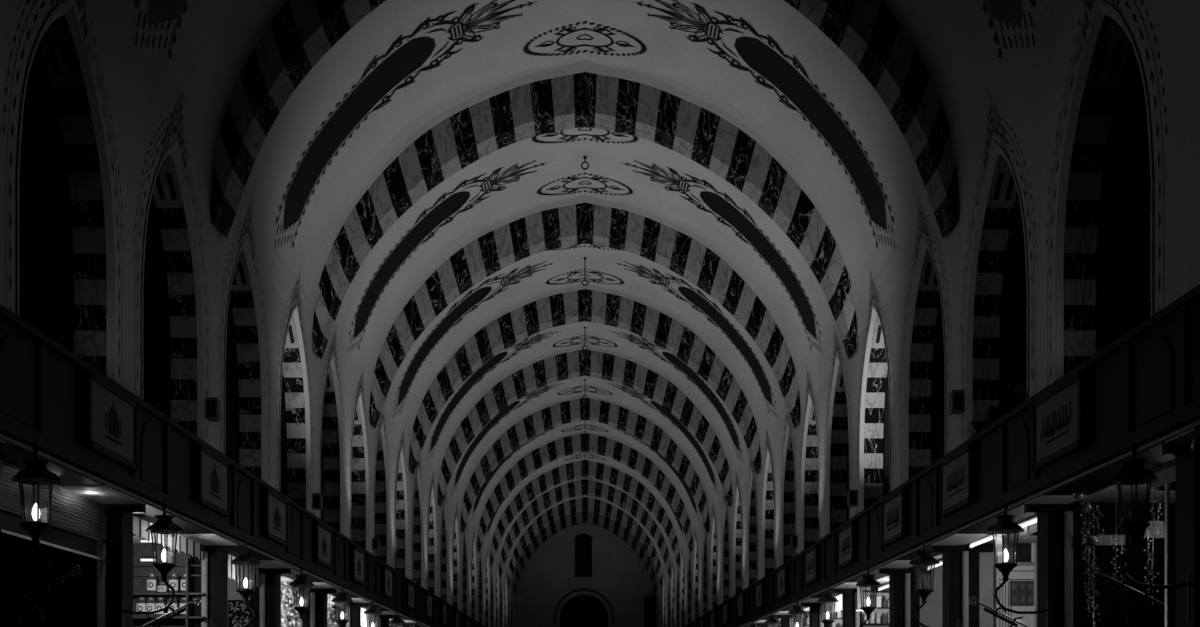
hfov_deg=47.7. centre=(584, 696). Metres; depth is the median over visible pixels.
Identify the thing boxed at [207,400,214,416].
grille
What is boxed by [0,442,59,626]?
street lantern
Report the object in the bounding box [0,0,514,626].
wall
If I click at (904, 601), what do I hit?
pillar
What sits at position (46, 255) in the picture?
window
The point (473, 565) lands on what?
arch
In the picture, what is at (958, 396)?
grille
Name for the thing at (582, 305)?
arch
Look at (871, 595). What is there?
packet
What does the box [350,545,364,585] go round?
shop sign
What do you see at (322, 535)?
shop sign
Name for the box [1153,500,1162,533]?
bead strand
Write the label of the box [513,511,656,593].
arch
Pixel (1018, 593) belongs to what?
display cabinet
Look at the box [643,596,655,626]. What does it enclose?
trim
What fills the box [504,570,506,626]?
arch
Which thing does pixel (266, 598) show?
pillar
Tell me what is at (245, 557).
street lantern
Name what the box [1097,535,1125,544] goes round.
scarf
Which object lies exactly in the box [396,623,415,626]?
trim
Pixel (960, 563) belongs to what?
pillar
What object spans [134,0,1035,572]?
ceiling
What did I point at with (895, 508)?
shop sign
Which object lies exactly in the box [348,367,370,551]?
arch
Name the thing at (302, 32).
arch
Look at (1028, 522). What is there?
lamp
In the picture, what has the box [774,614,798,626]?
trim
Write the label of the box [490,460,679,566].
arch
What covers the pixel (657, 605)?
arch
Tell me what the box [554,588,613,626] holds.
archway
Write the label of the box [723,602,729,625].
shop sign
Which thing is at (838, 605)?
valance
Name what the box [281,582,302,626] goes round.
garland
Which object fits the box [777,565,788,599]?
shop sign
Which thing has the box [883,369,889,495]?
window
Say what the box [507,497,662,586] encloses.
arch
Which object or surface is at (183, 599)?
spice jar
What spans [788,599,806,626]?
street lantern
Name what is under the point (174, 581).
spice jar
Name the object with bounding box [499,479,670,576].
arch
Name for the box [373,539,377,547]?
grille
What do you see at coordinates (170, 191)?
arch
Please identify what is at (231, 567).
valance
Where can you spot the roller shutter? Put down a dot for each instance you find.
(74, 513)
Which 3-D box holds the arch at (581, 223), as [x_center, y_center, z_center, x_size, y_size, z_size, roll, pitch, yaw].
[0.000,-7.308,26.020,8.236,4.224,0.540,0,0,0]
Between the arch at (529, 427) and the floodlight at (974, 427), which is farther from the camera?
the arch at (529, 427)
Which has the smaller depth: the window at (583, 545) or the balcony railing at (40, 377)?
the balcony railing at (40, 377)
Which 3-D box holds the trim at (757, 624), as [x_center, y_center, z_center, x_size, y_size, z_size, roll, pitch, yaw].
[3.964,-0.010,29.348,0.638,3.220,0.343,0,0,0]
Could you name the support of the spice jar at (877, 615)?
on the shelf at (880, 610)
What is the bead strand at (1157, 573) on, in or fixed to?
hanging from the shop window at (1114, 607)
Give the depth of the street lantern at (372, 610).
22.25 m
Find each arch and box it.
[3,0,122,385]
[133,94,209,535]
[211,0,958,238]
[219,202,270,482]
[276,276,313,510]
[312,72,857,359]
[317,326,345,607]
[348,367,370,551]
[369,203,800,428]
[373,412,389,624]
[389,426,407,626]
[409,289,760,474]
[412,455,423,587]
[427,468,436,595]
[437,349,732,506]
[440,493,448,602]
[452,503,458,608]
[460,398,709,532]
[462,523,468,615]
[471,533,476,620]
[477,433,692,551]
[479,547,482,622]
[485,548,489,626]
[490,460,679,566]
[491,562,494,626]
[495,557,498,626]
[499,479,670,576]
[500,571,502,626]
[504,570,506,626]
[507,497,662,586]
[508,585,510,626]
[511,582,513,626]
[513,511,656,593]
[656,582,658,626]
[659,585,661,626]
[663,570,665,626]
[667,571,669,626]
[671,557,674,626]
[675,562,678,626]
[680,548,684,626]
[687,547,690,622]
[693,533,698,620]
[701,523,707,615]
[711,503,717,608]
[721,493,729,602]
[733,468,742,595]
[746,455,757,587]
[762,426,780,626]
[780,412,796,624]
[799,367,821,617]
[824,326,852,534]
[856,276,893,510]
[899,202,950,482]
[960,94,1036,535]
[1047,0,1174,490]
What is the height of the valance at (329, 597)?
0.170 m
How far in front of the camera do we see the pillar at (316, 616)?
19.95 m
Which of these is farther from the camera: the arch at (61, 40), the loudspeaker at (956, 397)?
the loudspeaker at (956, 397)
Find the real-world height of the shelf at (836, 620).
0.789 m
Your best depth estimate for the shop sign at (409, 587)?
27.58 m
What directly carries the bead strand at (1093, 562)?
hanging from the shop window at (1114, 607)
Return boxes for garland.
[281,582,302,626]
[281,583,295,598]
[327,603,337,626]
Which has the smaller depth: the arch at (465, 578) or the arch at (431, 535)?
the arch at (431, 535)
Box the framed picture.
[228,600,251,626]
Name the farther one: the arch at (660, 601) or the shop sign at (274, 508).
the arch at (660, 601)
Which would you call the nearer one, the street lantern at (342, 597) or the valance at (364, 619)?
the street lantern at (342, 597)
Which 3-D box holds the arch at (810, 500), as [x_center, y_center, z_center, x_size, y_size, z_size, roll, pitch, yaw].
[4.228,-3.775,24.698,0.405,4.550,2.504,0,0,0]
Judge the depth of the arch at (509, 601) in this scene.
65.86 m
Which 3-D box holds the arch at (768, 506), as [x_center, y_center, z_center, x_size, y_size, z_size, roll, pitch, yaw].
[4.201,-3.775,30.106,0.405,4.550,2.515,0,0,0]
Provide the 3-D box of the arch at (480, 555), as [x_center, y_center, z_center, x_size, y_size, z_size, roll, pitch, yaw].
[-3.948,-3.775,49.843,0.405,4.550,2.515,0,0,0]
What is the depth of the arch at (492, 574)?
56.07 m
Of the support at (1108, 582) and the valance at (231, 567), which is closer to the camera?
the support at (1108, 582)
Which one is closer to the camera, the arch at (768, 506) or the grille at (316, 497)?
the grille at (316, 497)
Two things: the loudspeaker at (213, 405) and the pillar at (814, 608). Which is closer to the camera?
the loudspeaker at (213, 405)
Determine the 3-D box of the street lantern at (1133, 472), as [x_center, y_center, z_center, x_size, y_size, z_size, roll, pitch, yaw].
[3.603,-1.022,8.620,0.535,1.215,0.268,0,0,0]
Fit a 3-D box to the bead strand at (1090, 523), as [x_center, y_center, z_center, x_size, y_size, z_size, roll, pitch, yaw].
[4.029,-1.431,10.812,0.066,0.358,0.076,0,0,0]
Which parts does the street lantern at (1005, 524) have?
frame, bulb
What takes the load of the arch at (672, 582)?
attached to the wall at (1026, 87)
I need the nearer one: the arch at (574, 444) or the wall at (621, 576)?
the arch at (574, 444)
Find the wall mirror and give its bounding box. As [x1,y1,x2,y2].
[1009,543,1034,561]
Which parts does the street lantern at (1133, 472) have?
frame, bulb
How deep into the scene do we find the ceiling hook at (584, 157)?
23.54 m
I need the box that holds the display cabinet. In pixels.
[995,566,1034,626]
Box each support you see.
[6,565,82,605]
[142,596,200,626]
[969,596,1027,626]
[1088,565,1163,605]
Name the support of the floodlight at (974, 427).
on the balcony railing at (1145, 383)
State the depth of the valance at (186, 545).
13.11 m
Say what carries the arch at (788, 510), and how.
attached to the wall at (1026, 87)
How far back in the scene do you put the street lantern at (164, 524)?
11.23 m
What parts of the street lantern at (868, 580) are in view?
frame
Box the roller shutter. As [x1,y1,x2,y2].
[0,460,108,543]
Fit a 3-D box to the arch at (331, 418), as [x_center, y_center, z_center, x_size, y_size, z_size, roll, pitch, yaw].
[-4.228,-3.775,21.998,0.405,4.550,2.504,0,0,0]
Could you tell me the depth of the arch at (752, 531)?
33.73 m
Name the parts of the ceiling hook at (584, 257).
rod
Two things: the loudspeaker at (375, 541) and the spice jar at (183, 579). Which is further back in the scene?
the loudspeaker at (375, 541)
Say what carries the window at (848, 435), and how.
in the wall at (1026, 87)
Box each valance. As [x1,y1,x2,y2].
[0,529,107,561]
[133,516,200,559]
[228,554,257,586]
[327,594,343,608]
[361,608,374,626]
[826,594,842,613]
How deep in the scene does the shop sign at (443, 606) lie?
33.54 m
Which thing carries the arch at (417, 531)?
attached to the wall at (143, 87)
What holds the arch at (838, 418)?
attached to the wall at (1026, 87)
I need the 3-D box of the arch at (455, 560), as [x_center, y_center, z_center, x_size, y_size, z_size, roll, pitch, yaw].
[-4.057,-3.775,41.293,0.405,4.550,2.515,0,0,0]
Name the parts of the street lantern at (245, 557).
bulb, frame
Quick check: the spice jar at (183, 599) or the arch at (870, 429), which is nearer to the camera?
the spice jar at (183, 599)
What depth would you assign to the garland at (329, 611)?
22.64 m
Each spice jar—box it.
[137,597,146,615]
[146,597,155,615]
[147,573,157,592]
[156,597,165,615]
[158,582,167,592]
[168,597,178,615]
[169,573,179,592]
[180,597,185,615]
[181,574,190,592]
[870,612,873,622]
[876,613,879,622]
[882,596,885,606]
[882,613,885,622]
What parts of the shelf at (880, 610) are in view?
shelf, shelf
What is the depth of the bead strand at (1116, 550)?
10.37 m
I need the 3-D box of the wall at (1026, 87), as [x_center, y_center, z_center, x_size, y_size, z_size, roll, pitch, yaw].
[4.286,-3.841,37.801,1.068,4.683,61.609,0,0,0]
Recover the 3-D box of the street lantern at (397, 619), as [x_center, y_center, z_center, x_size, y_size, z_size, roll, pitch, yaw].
[-3.603,-1.022,25.200,0.535,1.215,0.268,0,0,0]
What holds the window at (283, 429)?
in the wall at (143, 87)
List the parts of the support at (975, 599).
rod, rod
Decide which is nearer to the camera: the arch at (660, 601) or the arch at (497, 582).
the arch at (497, 582)
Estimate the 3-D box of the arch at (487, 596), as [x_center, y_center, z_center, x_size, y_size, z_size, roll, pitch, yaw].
[-3.912,-3.775,52.593,0.405,4.550,2.515,0,0,0]
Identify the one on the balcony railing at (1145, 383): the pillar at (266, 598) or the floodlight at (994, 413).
the floodlight at (994, 413)
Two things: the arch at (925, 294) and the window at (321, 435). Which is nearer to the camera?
the arch at (925, 294)
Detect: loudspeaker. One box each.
[206,397,220,421]
[313,493,322,509]
[372,538,379,549]
[790,535,797,547]
[847,490,856,506]
[949,390,963,413]
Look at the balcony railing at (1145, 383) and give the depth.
10.53 m
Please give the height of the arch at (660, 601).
4.550 m
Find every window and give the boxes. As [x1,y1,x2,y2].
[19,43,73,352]
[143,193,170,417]
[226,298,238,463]
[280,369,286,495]
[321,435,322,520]
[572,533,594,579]
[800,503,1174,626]
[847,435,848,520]
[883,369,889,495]
[931,298,943,463]
[999,193,1026,409]
[1096,43,1150,352]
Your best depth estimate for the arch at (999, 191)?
14.38 m
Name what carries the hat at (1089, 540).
hanging from the bead strand
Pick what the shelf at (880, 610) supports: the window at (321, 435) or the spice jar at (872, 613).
the spice jar at (872, 613)
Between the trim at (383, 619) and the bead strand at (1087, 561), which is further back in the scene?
the trim at (383, 619)
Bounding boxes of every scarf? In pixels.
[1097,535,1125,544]
[1144,521,1164,537]
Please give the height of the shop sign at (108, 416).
0.540 m
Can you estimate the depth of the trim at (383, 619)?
26.32 m
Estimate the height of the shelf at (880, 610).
0.716 m
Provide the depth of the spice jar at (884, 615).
19.79 m
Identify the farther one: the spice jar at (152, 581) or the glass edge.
the spice jar at (152, 581)
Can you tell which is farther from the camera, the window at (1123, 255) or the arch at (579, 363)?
the arch at (579, 363)
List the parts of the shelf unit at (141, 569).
shelf, shelf, shelf, shelf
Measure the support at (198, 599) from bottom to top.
0.284 m
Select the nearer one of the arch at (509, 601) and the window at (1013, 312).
the window at (1013, 312)
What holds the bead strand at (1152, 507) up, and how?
hanging from the shop window at (1114, 607)
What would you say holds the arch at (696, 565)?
attached to the wall at (1026, 87)
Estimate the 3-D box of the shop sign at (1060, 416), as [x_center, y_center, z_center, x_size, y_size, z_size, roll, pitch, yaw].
[3.585,-2.070,10.250,0.070,0.540,1.060,0,0,0]
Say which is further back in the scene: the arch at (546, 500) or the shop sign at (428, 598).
the arch at (546, 500)
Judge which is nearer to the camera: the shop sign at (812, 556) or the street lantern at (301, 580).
the street lantern at (301, 580)
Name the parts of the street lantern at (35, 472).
frame, bulb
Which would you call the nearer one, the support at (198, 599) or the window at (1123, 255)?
the window at (1123, 255)
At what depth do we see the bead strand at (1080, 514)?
10.59 m
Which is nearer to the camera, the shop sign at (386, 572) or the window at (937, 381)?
the window at (937, 381)
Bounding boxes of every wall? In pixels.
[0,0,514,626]
[0,511,338,626]
[514,523,655,626]
[655,0,1199,626]
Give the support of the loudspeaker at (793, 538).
attached to the wall at (1026, 87)
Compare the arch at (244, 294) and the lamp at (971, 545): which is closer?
the lamp at (971, 545)
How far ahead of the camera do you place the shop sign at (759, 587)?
27.58 m
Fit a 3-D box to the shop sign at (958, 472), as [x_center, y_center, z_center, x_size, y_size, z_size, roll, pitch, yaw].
[3.585,-2.070,13.050,0.070,0.540,1.060,0,0,0]
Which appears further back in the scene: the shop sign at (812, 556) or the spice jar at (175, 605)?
the shop sign at (812, 556)
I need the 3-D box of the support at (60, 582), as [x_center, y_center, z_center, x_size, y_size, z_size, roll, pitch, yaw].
[-3.747,-0.774,9.400,0.534,0.284,0.032,0,0,0]
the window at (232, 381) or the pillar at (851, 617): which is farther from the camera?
the pillar at (851, 617)
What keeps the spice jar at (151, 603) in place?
on the shelf unit at (141, 569)
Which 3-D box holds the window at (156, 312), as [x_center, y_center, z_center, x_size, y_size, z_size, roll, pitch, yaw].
[-4.620,-3.750,13.550,0.300,4.100,2.500,0,0,0]
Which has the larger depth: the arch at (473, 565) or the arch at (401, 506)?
the arch at (473, 565)
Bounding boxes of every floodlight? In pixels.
[966,421,986,437]
[983,405,1010,425]
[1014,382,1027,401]
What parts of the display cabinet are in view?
drawer, drawer, dark pane, drawer, drawer, drawer, drawer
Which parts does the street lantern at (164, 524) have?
bulb, frame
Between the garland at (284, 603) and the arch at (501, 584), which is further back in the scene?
the arch at (501, 584)
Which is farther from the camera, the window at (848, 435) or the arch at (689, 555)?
the arch at (689, 555)
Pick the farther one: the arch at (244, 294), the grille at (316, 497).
the grille at (316, 497)
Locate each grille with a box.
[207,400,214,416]
[314,495,319,506]
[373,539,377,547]
[792,536,796,545]
[850,492,855,503]
[955,393,962,408]
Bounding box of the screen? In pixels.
[856,587,870,610]
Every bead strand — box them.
[1079,507,1085,544]
[1084,560,1093,615]
[1085,511,1094,535]
[1088,546,1099,626]
[1095,505,1103,536]
[1110,540,1120,583]
[1143,540,1153,599]
[1148,498,1155,528]
[1148,556,1158,603]
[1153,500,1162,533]
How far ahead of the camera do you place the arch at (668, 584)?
60.86 m
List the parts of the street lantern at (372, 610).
frame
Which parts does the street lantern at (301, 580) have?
frame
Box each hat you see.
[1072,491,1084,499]
[1081,500,1091,511]
[1083,536,1099,545]
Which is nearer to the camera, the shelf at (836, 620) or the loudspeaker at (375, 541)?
the shelf at (836, 620)
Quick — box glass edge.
[1165,484,1168,626]
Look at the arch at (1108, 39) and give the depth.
11.64 m
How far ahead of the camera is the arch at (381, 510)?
28.28 m
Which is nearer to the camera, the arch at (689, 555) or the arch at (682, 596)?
the arch at (689, 555)
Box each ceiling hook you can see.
[581,156,588,169]
[582,257,587,285]
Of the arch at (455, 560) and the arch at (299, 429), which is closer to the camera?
the arch at (299, 429)
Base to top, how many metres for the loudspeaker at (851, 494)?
0.240 m
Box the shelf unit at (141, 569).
[133,544,205,626]
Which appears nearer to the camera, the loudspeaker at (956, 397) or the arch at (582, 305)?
the loudspeaker at (956, 397)
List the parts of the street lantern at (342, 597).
frame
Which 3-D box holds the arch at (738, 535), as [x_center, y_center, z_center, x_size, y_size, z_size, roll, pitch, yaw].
[4.131,-3.775,35.518,0.405,4.550,2.515,0,0,0]
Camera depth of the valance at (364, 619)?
25.01 m
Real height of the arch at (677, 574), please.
4.550 m
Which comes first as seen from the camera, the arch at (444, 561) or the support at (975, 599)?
the support at (975, 599)
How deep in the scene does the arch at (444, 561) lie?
39.26 m
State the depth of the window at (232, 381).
17.44 m
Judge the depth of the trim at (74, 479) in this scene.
11.76 m
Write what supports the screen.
attached to the wall at (1026, 87)
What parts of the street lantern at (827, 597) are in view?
frame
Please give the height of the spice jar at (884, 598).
0.168 m
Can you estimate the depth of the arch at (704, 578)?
45.11 m
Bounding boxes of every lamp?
[877,582,888,590]
[925,559,941,570]
[968,534,1004,547]
[1016,515,1036,527]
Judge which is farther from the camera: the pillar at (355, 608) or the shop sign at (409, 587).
the shop sign at (409, 587)
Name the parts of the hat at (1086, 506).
crown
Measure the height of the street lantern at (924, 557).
1.215 m
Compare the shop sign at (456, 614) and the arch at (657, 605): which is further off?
the arch at (657, 605)
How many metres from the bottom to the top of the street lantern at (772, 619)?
1.215 m
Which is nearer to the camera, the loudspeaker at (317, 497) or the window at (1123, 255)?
the window at (1123, 255)
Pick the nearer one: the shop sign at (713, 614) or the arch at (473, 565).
the shop sign at (713, 614)
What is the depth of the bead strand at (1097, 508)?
10.80 m
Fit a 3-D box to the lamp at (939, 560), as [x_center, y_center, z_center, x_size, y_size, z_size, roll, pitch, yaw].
[4.200,-1.585,15.700,0.060,0.070,1.860,0,0,0]
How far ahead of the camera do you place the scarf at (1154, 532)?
10.80 m
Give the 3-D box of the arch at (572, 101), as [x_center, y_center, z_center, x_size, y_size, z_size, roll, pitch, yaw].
[0.000,-7.308,20.640,8.236,4.224,0.540,0,0,0]
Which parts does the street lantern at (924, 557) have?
frame, bulb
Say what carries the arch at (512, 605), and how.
attached to the wall at (143, 87)
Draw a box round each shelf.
[830,609,842,626]
[862,591,888,626]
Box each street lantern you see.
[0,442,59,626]
[119,501,182,626]
[209,539,260,626]
[289,565,313,626]
[332,584,352,626]
[363,599,381,626]
[389,610,405,626]
[764,610,780,626]
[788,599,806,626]
[817,584,837,626]
[856,565,880,626]
[909,539,960,626]
[987,501,1050,626]
[1110,442,1189,626]
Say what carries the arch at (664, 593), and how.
attached to the wall at (1026, 87)
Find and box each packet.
[836,610,840,617]
[871,595,874,606]
[876,596,880,606]
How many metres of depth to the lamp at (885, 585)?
19.46 m
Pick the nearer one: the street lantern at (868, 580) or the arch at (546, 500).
the street lantern at (868, 580)
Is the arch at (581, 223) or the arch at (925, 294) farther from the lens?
the arch at (581, 223)
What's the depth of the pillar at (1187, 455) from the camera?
8.63 m
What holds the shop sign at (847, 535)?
attached to the wall at (1026, 87)
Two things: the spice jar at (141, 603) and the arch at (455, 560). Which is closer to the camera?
the spice jar at (141, 603)
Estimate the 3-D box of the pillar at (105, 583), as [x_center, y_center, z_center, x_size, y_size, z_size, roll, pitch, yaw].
[-3.980,-0.010,11.348,0.640,3.220,0.343,0,0,0]
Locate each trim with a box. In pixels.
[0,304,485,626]
[0,434,429,626]
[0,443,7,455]
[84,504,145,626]
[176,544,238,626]
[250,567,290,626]
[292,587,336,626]
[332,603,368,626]
[375,614,395,626]
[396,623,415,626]
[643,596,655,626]
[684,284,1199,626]
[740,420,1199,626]
[754,623,773,626]
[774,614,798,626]
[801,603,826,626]
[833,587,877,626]
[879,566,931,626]
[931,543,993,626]
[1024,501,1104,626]
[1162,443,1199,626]
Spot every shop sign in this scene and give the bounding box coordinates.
[80,371,137,470]
[193,444,230,516]
[261,488,287,546]
[313,521,332,568]
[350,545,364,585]
[381,565,392,599]
[405,581,414,610]
[424,592,432,618]
[440,602,446,625]
[453,610,459,626]
[710,610,716,626]
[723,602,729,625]
[737,592,745,618]
[755,581,764,610]
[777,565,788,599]
[805,545,819,585]
[837,521,856,568]
[882,488,908,546]
[939,444,976,516]
[1032,371,1089,470]
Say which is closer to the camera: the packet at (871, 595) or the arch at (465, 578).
the packet at (871, 595)
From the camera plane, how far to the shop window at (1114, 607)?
11.32 m
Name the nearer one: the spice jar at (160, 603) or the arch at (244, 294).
the spice jar at (160, 603)
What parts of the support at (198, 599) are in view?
rod, rod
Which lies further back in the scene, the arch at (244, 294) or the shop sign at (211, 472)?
the arch at (244, 294)
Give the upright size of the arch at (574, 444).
4.224 m
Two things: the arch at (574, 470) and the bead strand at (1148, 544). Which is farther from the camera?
the arch at (574, 470)
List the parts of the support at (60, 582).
rod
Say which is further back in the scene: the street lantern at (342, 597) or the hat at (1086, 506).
the street lantern at (342, 597)
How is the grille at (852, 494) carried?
attached to the loudspeaker at (851, 494)
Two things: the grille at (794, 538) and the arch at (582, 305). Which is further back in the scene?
the arch at (582, 305)
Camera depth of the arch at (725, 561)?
39.26 m
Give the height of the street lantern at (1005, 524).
1.215 m
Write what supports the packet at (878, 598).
on the shelf at (880, 610)
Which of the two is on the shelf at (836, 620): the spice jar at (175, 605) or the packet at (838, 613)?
the packet at (838, 613)
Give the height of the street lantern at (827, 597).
1.215 m
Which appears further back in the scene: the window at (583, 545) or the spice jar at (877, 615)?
the window at (583, 545)
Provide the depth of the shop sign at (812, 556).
21.25 m
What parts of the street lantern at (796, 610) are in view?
frame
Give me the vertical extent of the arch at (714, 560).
4.550 m
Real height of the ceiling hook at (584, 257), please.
0.632 m
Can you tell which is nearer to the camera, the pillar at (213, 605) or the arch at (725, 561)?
the pillar at (213, 605)
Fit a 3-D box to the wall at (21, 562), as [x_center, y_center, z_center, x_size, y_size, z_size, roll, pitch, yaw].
[-5.290,-0.025,37.517,2.756,3.250,61.056,0,0,0]
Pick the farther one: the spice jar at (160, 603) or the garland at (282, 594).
the garland at (282, 594)
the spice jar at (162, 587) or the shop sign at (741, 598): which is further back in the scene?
the shop sign at (741, 598)
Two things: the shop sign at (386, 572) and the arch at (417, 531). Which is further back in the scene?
the arch at (417, 531)
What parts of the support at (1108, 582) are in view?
rod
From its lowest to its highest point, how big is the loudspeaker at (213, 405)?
0.240 m

